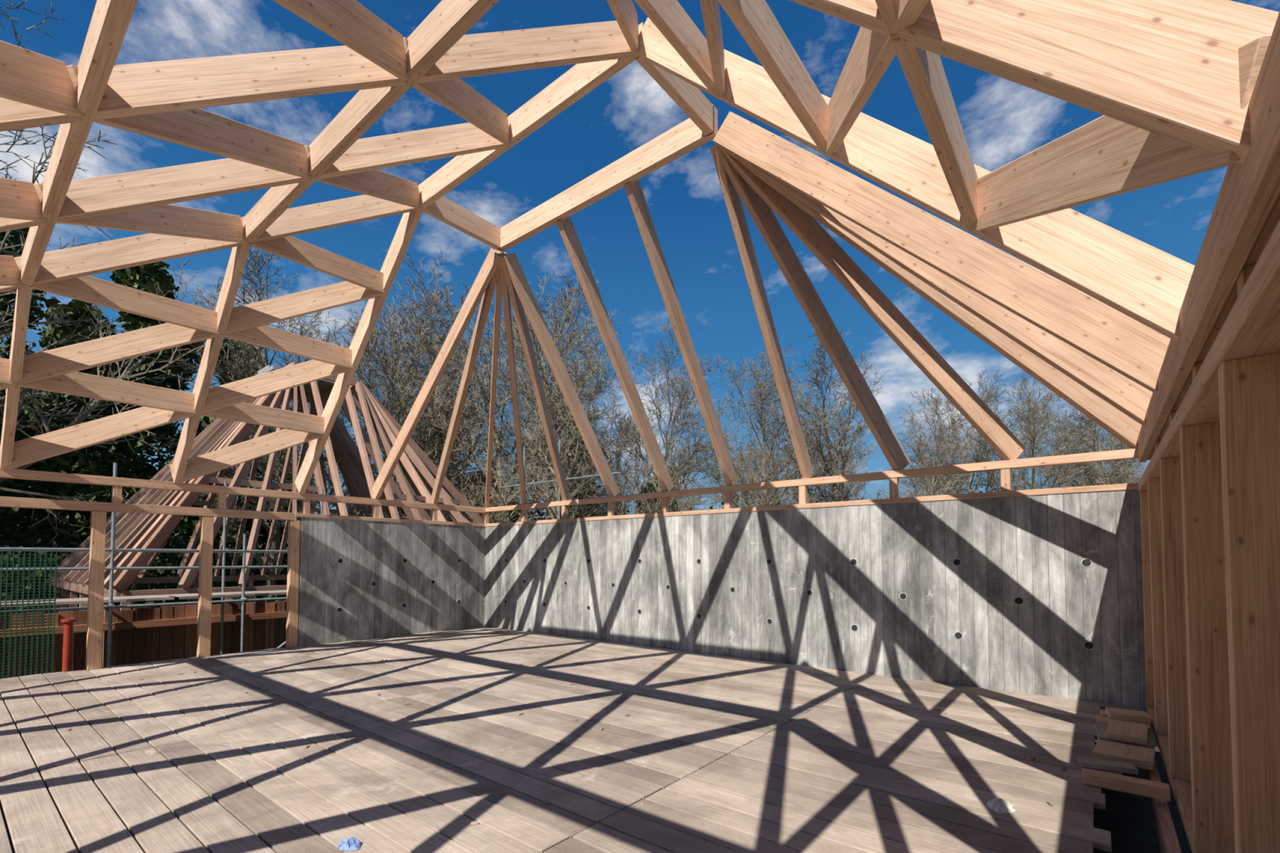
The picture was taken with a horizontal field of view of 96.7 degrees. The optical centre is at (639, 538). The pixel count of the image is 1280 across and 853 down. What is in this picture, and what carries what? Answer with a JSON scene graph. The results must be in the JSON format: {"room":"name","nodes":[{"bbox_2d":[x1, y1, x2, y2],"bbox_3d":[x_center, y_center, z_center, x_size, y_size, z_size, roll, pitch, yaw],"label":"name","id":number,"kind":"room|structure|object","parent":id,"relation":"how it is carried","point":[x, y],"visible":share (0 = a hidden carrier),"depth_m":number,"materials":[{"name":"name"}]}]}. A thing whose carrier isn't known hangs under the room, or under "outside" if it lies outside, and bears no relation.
{"room":"construction site","nodes":[
{"label":"construction site","id":0,"kind":"room"},
{"bbox_2d":[294,517,484,646],"bbox_3d":[-5.036,1.044,11.975,0.308,2.750,4.000,-2,-3,39],"label":"wall","id":1,"kind":"structure","parent":0,"point":[359,580],"depth_m":11.58,"materials":[{"name":"concrete"}]},
{"bbox_2d":[0,626,1143,852],"bbox_3d":[-2.712,1.810,5.425,11.790,0.046,11.238,-2,-3,39],"label":"floor","id":2,"kind":"structure","parent":0,"point":[184,766],"depth_m":4.71,"materials":[{"name":"beige wood"}]},
{"bbox_2d":[85,511,300,670],"bbox_3d":[-8.324,0.729,7.776,0.135,2.285,6.650,-2,-3,39],"label":"posts","id":3,"kind":"object","parent":2,"relation":"on","point":[98,518],"visible":1,"depth_m":9.22,"materials":[{"name":"beige wood"}]},
{"bbox_2d":[337,836,360,851],"bbox_3d":[-1.613,1.691,3.164,0.163,0.033,0.112,-2,-3,39],"label":"plastic wrapper","id":4,"kind":"object","parent":2,"relation":"on","point":[350,844],"visible":1,"depth_m":3.14,"materials":[{"name":"blue plastic"}]},
{"bbox_2d":[66,636,1066,825],"bbox_3d":[-1.492,1.809,6.205,9.737,0.010,6.827,-2,-3,39],"label":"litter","id":5,"kind":"object","parent":2,"relation":"on","point":[546,802],"visible":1,"depth_m":5.61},
{"bbox_2d":[986,797,1016,813],"bbox_3d":[2.319,1.703,3.655,0.163,0.042,0.234,-2,-3,39],"label":"crumpled paper","id":6,"kind":"object","parent":2,"relation":"on","point":[1000,806],"visible":1,"depth_m":3.63,"materials":[{"name":"white paper"}]},
{"bbox_2d":[1077,756,1138,774],"bbox_3d":[3.556,1.728,4.333,0.340,0.040,0.140,-1,-2,27],"label":"timber offcut","id":7,"kind":"object","parent":2,"relation":"on","point":[1099,764],"visible":1,"depth_m":4.30,"materials":[{"name":"brown wood"}]},
{"bbox_2d":[1096,715,1150,736],"bbox_3d":[4.516,1.748,5.319,0.380,0.070,0.240,-2,-3,41],"label":"timber offcut","id":8,"kind":"object","parent":2,"relation":"on","point":[1103,720],"visible":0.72,"depth_m":5.33,"materials":[{"name":"brown wood"}]},
{"bbox_2d":[1105,706,1151,724],"bbox_3d":[4.647,1.684,5.421,0.300,0.060,0.240,-1,-2,32],"label":"timber offcut","id":9,"kind":"object","parent":8,"relation":"on","point":[1128,715],"visible":1,"depth_m":5.36,"materials":[{"name":"brown wood"}]},
{"bbox_2d":[1092,739,1155,770],"bbox_3d":[3.873,1.726,4.553,0.360,0.060,0.420,-2,-3,43],"label":"timber offcut","id":10,"kind":"object","parent":2,"relation":"on","point":[1142,757],"visible":0.9,"depth_m":4.49,"materials":[{"name":"brown wood"}]},
{"bbox_2d":[1094,723,1155,749],"bbox_3d":[4.245,1.742,4.998,0.360,0.060,0.480,-1,-2,35],"label":"timber offcut","id":11,"kind":"object","parent":2,"relation":"on","point":[1100,729],"visible":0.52,"depth_m":4.88,"materials":[{"name":"brown wood"}]},
{"bbox_2d":[1106,719,1147,745],"bbox_3d":[4.255,1.683,4.966,0.260,0.050,0.560,-2,-3,42],"label":"timber offcut","id":12,"kind":"object","parent":11,"relation":"on","point":[1122,731],"visible":1,"depth_m":4.87,"materials":[{"name":"brown wood"}]},
{"bbox_2d":[1100,709,1151,727],"bbox_3d":[4.738,1.756,5.564,0.360,0.070,0.220,-1,-2,36],"label":"timber offcut","id":13,"kind":"object","parent":2,"relation":"on","point":[1102,711],"visible":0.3,"depth_m":5.62,"materials":[{"name":"brown wood"}]},
{"bbox_2d":[1081,768,1170,801],"bbox_3d":[3.344,1.694,3.927,0.460,0.080,0.120,-2,-3,40],"label":"timber offcut","id":14,"kind":"object","parent":2,"relation":"on","point":[1145,788],"visible":1,"depth_m":3.89,"materials":[{"name":"brown wood"}]},
{"bbox_2d":[0,751,1181,852],"bbox_3d":[-2.621,1.941,5.373,11.560,0.215,11.190,-2,-3,39],"label":"joist","id":15,"kind":"object","parent":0,"point":[1168,842],"depth_m":3.62,"materials":[{"name":"brown wood"}]},
{"bbox_2d":[484,489,1158,746],"bbox_3d":[0.932,0.972,9.932,12.170,2.750,0.308,-2,-3,39],"label":"wall","id":16,"kind":"structure","parent":0,"point":[1040,594],"depth_m":7.89,"materials":[{"name":"concrete"}]},
{"bbox_2d":[0,11,1279,526],"bbox_3d":[-2.612,-0.814,5.481,12.020,0.630,11.500,-2,-3,39],"label":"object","id":17,"kind":"object","parent":16,"relation":"on","point":[1230,308],"visible":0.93,"depth_m":3.11,"materials":[{"name":"brown wood"}]},
{"bbox_2d":[0,0,1279,493],"bbox_3d":[-3.901,-3.084,3.977,12.097,4.077,7.357,-2,-3,39],"label":"roof","id":18,"kind":"structure","parent":17,"relation":"on","point":[1172,82],"depth_m":4.34,"materials":[{"name":"beige wood"}]},
{"bbox_2d":[422,22,717,252],"bbox_3d":[-1.104,-4.860,7.403,4.040,0.330,1.425,-2,-3,39],"label":"beams","id":19,"kind":"structure","parent":18,"relation":"attached to","point":[701,127],"depth_m":7.58,"materials":[{"name":"beige wood"}]},
{"bbox_2d":[370,111,1170,507],"bbox_3d":[0.149,-2.816,8.981,12.146,3.923,2.919,-2,-3,39],"label":"rafters","id":20,"kind":"object","parent":17,"relation":"on","point":[1100,360],"visible":0.85,"depth_m":6.75,"materials":[{"name":"brown wood"}]},
{"bbox_2d":[1093,742,1192,852],"bbox_3d":[-2.673,3.310,5.245,12.120,2.150,11.400,-2,-3,39],"label":"foundation slab","id":21,"kind":"object","parent":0,"point":[1129,819],"depth_m":4.45,"materials":[{"name":"grey concrete"}]},
{"bbox_2d":[1139,352,1279,852],"bbox_3d":[1.994,0.370,1.718,0.200,2.980,11.194,-2,-3,39],"label":"wall","id":22,"kind":"structure","parent":0,"point":[1211,518],"depth_m":2.96,"materials":[{"name":"brown wood"}]},
{"label":"outside","id":23,"kind":"structure","parent":0,"visible":0},
{"bbox_2d":[22,552,1159,751],"bbox_3d":[-0.764,1.163,6.993,220.000,6.746,220.000,-2,-3,39],"label":"ground","id":24,"kind":"structure","parent":23,"point":[1157,749],"depth_m":13.16,"materials":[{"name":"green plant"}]},
{"bbox_2d":[0,480,62,667],"bbox_3d":[-27.032,-0.984,19.843,11.041,13.457,11.960,-2,-3,43],"label":"evergreen tree","id":25,"kind":"object","parent":24,"relation":"on","point":[18,539],"visible":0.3,"depth_m":22.18,"materials":[{"name":"green plant"}]},
{"bbox_2d":[0,226,71,598],"bbox_3d":[-32.066,-5.515,28.413,12.199,24.769,16.515,0,-2,-11],"label":"evergreen tree","id":26,"kind":"object","parent":24,"relation":"on","point":[10,241],"visible":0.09,"depth_m":28.06,"materials":[{"name":"green plant"}]},
{"bbox_2d":[60,618,76,671],"bbox_3d":[-9.033,2.894,8.938,0.358,3.240,0.358,-2,-3,39],"label":"prop","id":27,"kind":"object","parent":24,"relation":"on","point":[68,623],"visible":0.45,"depth_m":8.94,"materials":[{"name":"paint"}]},
{"bbox_2d":[0,297,193,625],"bbox_3d":[-27.086,-2.331,24.694,10.638,16.868,11.307,-2,-3,39],"label":"evergreen tree","id":28,"kind":"object","parent":24,"relation":"on","point":[76,462],"visible":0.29,"depth_m":24.47,"materials":[{"name":"green plant"}]},
{"bbox_2d":[0,0,257,544],"bbox_3d":[-23.510,-9.635,17.204,17.822,29.141,16.882,-1,-2,35],"label":"bare tree","id":29,"kind":"object","parent":24,"relation":"on","point":[91,405],"visible":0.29,"depth_m":18.46,"materials":[{"name":"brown plant"}]},
{"bbox_2d":[0,515,272,677],"bbox_3d":[-22.742,2.534,15.122,8.640,10.065,24.378,-2,-3,39],"label":"shrubs","id":30,"kind":"object","parent":24,"relation":"on","point":[168,557],"visible":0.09,"depth_m":20.07,"materials":[{"name":"green plant"}]},
{"bbox_2d":[0,600,286,678],"bbox_3d":[-10.919,2.938,10.341,0.140,3.250,12.585,-2,-3,39],"label":"wall","id":31,"kind":"structure","parent":24,"relation":"on","point":[264,623],"depth_m":11.63,"materials":[{"name":"brown wood"}]},
{"bbox_2d":[8,261,286,616],"bbox_3d":[-25.776,-4.308,29.805,16.472,22.376,10.335,0,-2,-5],"label":"evergreen tree","id":32,"kind":"object","parent":24,"relation":"on","point":[131,277],"visible":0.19,"depth_m":29.00,"materials":[{"name":"green plant"}]},
{"bbox_2d":[173,338,315,610],"bbox_3d":[-22.175,-3.073,34.033,11.700,19.572,9.049,0,-2,-8],"label":"evergreen tree","id":33,"kind":"object","parent":24,"relation":"on","point":[206,420],"visible":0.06,"depth_m":32.35,"materials":[{"name":"green plant"}]},
{"bbox_2d":[148,245,361,602],"bbox_3d":[-20.910,-4.403,30.039,14.844,18.702,10.660,-1,-2,24],"label":"bare tree","id":34,"kind":"object","parent":24,"relation":"on","point":[273,560],"visible":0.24,"depth_m":28.29,"materials":[{"name":"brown plant"}]},
{"bbox_2d":[47,361,483,671],"bbox_3d":[-11.058,-0.399,18.668,10.425,10.500,10.804,-2,-3,39],"label":"roof frame","id":35,"kind":"object","parent":24,"relation":"on","point":[415,473],"visible":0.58,"depth_m":17.33,"materials":[{"name":"brown wood"}]},
{"bbox_2d":[0,440,621,667],"bbox_3d":[-9.132,0.381,13.773,6.500,8.600,19.030,-2,-3,39],"label":"scaffold","id":36,"kind":"object","parent":24,"relation":"on","point":[240,596],"visible":0.44,"depth_m":10.68,"materials":[{"name":"metal"}]},
{"bbox_2d":[0,551,57,678],"bbox_3d":[-11.383,2.151,7.157,0.010,4.000,5.600,-2,-3,39],"label":"fence","id":37,"kind":"object","parent":36,"relation":"attached to","point":[2,554],"visible":0.52,"depth_m":9.13,"materials":[{"name":"metal"}]},
{"bbox_2d":[213,308,453,572],"bbox_3d":[-15.495,-3.840,29.415,10.353,17.871,10.929,0,-2,0],"label":"bare tree","id":38,"kind":"object","parent":24,"relation":"on","point":[326,474],"visible":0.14,"depth_m":29.52,"materials":[{"name":"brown plant"}]},
{"bbox_2d":[197,284,520,523],"bbox_3d":[-13.938,-4.239,31.244,15.502,18.946,10.642,0,-2,-13],"label":"bare tree","id":39,"kind":"object","parent":24,"relation":"on","point":[382,383],"visible":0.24,"depth_m":30.39,"materials":[{"name":"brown plant"}]},
{"bbox_2d":[227,249,553,523],"bbox_3d":[-10.506,-4.992,30.152,12.074,20.518,14.549,0,-2,8],"label":"bare tree","id":40,"kind":"object","parent":24,"relation":"on","point":[451,384],"visible":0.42,"depth_m":29.84,"materials":[{"name":"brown plant"}]},
{"bbox_2d":[319,368,502,510],"bbox_3d":[-16.621,-4.190,42.087,9.501,16.669,13.230,-1,-2,27],"label":"bare tree","id":41,"kind":"object","parent":24,"relation":"on","point":[477,451],"visible":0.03,"depth_m":44.19,"materials":[{"name":"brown plant"}]},
{"bbox_2d":[397,430,451,521],"bbox_3d":[-12.355,-0.202,33.272,5.902,11.991,7.448,0,-2,-1],"label":"evergreen tree","id":42,"kind":"object","parent":24,"relation":"on","point":[448,478],"visible":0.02,"depth_m":32.52,"materials":[{"name":"green plant"}]},
{"bbox_2d":[376,320,525,489],"bbox_3d":[-14.148,-6.385,42.014,12.378,21.366,13.067,1,-2,-16],"label":"bare tree","id":43,"kind":"object","parent":24,"relation":"on","point":[486,347],"visible":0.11,"depth_m":43.22,"materials":[{"name":"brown plant"}]},
{"bbox_2d":[396,470,533,523],"bbox_3d":[-12.559,0.194,37.060,8.800,10.600,7.000,-2,-3,39],"label":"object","id":44,"kind":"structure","parent":24,"relation":"on","point":[468,482],"depth_m":34.40,"materials":[{"name":"plant"}]},
{"bbox_2d":[375,297,653,523],"bbox_3d":[-6.762,-3.429,31.375,10.006,17.556,13.934,-2,-3,40],"label":"bare tree","id":45,"kind":"object","parent":24,"relation":"on","point":[497,437],"visible":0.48,"depth_m":29.39,"materials":[{"name":"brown plant"}]},
{"bbox_2d":[106,485,989,602],"bbox_3d":[-0.769,1.435,35.975,91.173,9.645,10.690,0,-2,0],"label":"hedgerow","id":46,"kind":"object","parent":24,"relation":"on","point":[980,491],"depth_m":34.05,"materials":[{"name":"green plant"}]},
{"bbox_2d":[479,368,633,518],"bbox_3d":[-7.769,-6.150,49.796,11.708,19.897,14.108,-1,-2,26],"label":"bare tree","id":47,"kind":"object","parent":24,"relation":"on","point":[553,493],"visible":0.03,"depth_m":49.26,"materials":[{"name":"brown plant"}]},
{"bbox_2d":[485,271,631,519],"bbox_3d":[-7.066,-5.804,40.645,16.826,21.199,12.083,-1,-2,37],"label":"bare tree","id":48,"kind":"object","parent":24,"relation":"on","point":[568,284],"visible":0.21,"depth_m":38.30,"materials":[{"name":"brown plant"}]},
{"bbox_2d":[479,268,654,521],"bbox_3d":[-4.963,-4.213,30.021,11.672,19.085,11.056,-1,-2,33],"label":"bare tree","id":49,"kind":"object","parent":24,"relation":"on","point":[546,384],"visible":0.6,"depth_m":28.41,"materials":[{"name":"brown plant"}]},
{"bbox_2d":[561,422,601,518],"bbox_3d":[-3.664,-0.769,36.768,6.467,13.967,5.503,0,-2,-4],"label":"evergreen tree","id":50,"kind":"object","parent":24,"relation":"on","point":[581,454],"visible":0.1,"depth_m":36.32,"materials":[{"name":"green plant"}]},
{"bbox_2d":[590,386,688,515],"bbox_3d":[-0.544,-2.599,39.519,9.334,15.262,8.842,2,-3,-41],"label":"bare tree","id":51,"kind":"object","parent":24,"relation":"on","point":[627,463],"visible":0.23,"depth_m":39.02,"materials":[{"name":"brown plant"}]},
{"bbox_2d":[568,320,743,518],"bbox_3d":[1.073,-2.692,30.930,9.021,16.060,13.141,1,-2,-31],"label":"bare tree","id":52,"kind":"object","parent":24,"relation":"on","point":[684,396],"visible":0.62,"depth_m":30.33,"materials":[{"name":"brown plant"}]},
{"bbox_2d":[635,466,679,514],"bbox_3d":[0.546,0.539,33.754,6.198,10.375,6.285,-1,-2,15],"label":"evergreen tree","id":53,"kind":"object","parent":24,"relation":"on","point":[638,504],"visible":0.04,"depth_m":34.09,"materials":[{"name":"green plant"}]},
{"bbox_2d":[653,445,716,510],"bbox_3d":[2.984,-1.728,45.715,6.696,11.921,9.754,-2,-3,38],"label":"bare tree","id":54,"kind":"object","parent":24,"relation":"on","point":[680,446],"visible":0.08,"depth_m":44.85,"materials":[{"name":"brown plant"}]},
{"bbox_2d":[692,438,790,508],"bbox_3d":[7.867,-1.195,41.405,6.665,11.694,9.282,-1,-2,28],"label":"bare tree","id":55,"kind":"object","parent":24,"relation":"on","point":[742,453],"visible":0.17,"depth_m":39.83,"materials":[{"name":"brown plant"}]},
{"bbox_2d":[728,420,799,507],"bbox_3d":[9.974,-2.076,42.798,7.547,13.028,7.968,0,-2,12],"label":"bare tree","id":56,"kind":"object","parent":24,"relation":"on","point":[780,451],"visible":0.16,"depth_m":41.76,"materials":[{"name":"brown plant"}]},
{"bbox_2d":[684,342,866,510],"bbox_3d":[6.747,-2.510,29.692,10.998,15.510,9.127,-1,-2,32],"label":"bare tree","id":57,"kind":"object","parent":24,"relation":"on","point":[764,501],"visible":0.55,"depth_m":28.70,"materials":[{"name":"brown plant"}]},
{"bbox_2d":[775,412,846,504],"bbox_3d":[14.003,-3.665,48.791,11.881,14.520,8.156,0,-2,-14],"label":"bare tree","id":58,"kind":"object","parent":24,"relation":"on","point":[785,468],"visible":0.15,"depth_m":48.46,"materials":[{"name":"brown plant"}]},
{"bbox_2d":[751,328,905,505],"bbox_3d":[9.105,-2.264,30.546,8.517,14.942,11.860,1,-2,-20],"label":"bare tree","id":59,"kind":"object","parent":24,"relation":"on","point":[834,487],"visible":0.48,"depth_m":28.64,"materials":[{"name":"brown plant"}]},
{"bbox_2d":[813,426,884,502],"bbox_3d":[18.386,-3.483,49.946,7.803,13.260,9.402,-1,-2,31],"label":"bare tree","id":60,"kind":"object","parent":24,"relation":"on","point":[860,441],"visible":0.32,"depth_m":50.00,"materials":[{"name":"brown plant"}]},
{"bbox_2d":[881,404,977,497],"bbox_3d":[14.739,-1.130,29.241,7.126,12.300,7.523,0,-2,6],"label":"bare tree","id":61,"kind":"object","parent":24,"relation":"on","point":[931,491],"visible":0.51,"depth_m":29.42,"materials":[{"name":"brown plant"}]},
{"bbox_2d":[909,430,985,494],"bbox_3d":[26.345,-3.317,48.265,9.830,12.013,6.748,0,-2,11],"label":"bare tree","id":62,"kind":"object","parent":24,"relation":"on","point":[944,455],"visible":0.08,"depth_m":47.84,"materials":[{"name":"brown plant"}]},
{"bbox_2d":[924,453,972,495],"bbox_3d":[23.679,-2.009,45.350,6.275,10.261,5.944,1,-2,-28],"label":"bare tree","id":63,"kind":"object","parent":24,"relation":"on","point":[959,482],"visible":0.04,"depth_m":45.04,"materials":[{"name":"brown plant"}]},
{"bbox_2d":[888,368,1049,497],"bbox_3d":[17.349,-2.210,30.157,7.907,14.077,11.518,-2,-3,43],"label":"bare tree","id":64,"kind":"object","parent":24,"relation":"on","point":[988,452],"visible":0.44,"depth_m":30.54,"materials":[{"name":"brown plant"}]},
{"bbox_2d":[956,369,1115,492],"bbox_3d":[20.907,-2.333,29.689,8.159,13.866,9.832,1,-2,-15],"label":"bare tree","id":65,"kind":"object","parent":24,"relation":"on","point":[1028,430],"visible":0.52,"depth_m":29.24,"materials":[{"name":"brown plant"}]},
{"bbox_2d":[1007,404,1115,488],"bbox_3d":[34.589,-4.413,46.587,7.668,13.453,10.677,-2,-3,40],"label":"bare tree","id":66,"kind":"object","parent":24,"relation":"on","point":[1064,414],"visible":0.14,"depth_m":45.43,"materials":[{"name":"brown plant"}]},
{"bbox_2d":[1029,404,1146,486],"bbox_3d":[24.263,-1.454,30.590,6.588,11.559,9.174,0,-2,11],"label":"bare tree","id":67,"kind":"object","parent":24,"relation":"on","point":[1110,482],"visible":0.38,"depth_m":29.13,"materials":[{"name":"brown plant"}]},
{"bbox_2d":[1035,413,1140,488],"bbox_3d":[30.890,-2.821,39.251,6.952,11.814,8.377,1,-2,-25],"label":"bare tree","id":68,"kind":"object","parent":24,"relation":"on","point":[1100,469],"visible":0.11,"depth_m":39.35,"materials":[{"name":"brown plant"}]},
{"bbox_2d":[1088,431,1149,484],"bbox_3d":[39.634,-3.699,46.625,9.007,11.008,6.183,-1,-2,34],"label":"bare tree","id":69,"kind":"object","parent":24,"relation":"on","point":[1138,466],"visible":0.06,"depth_m":46.22,"materials":[{"name":"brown plant"}]}
]}

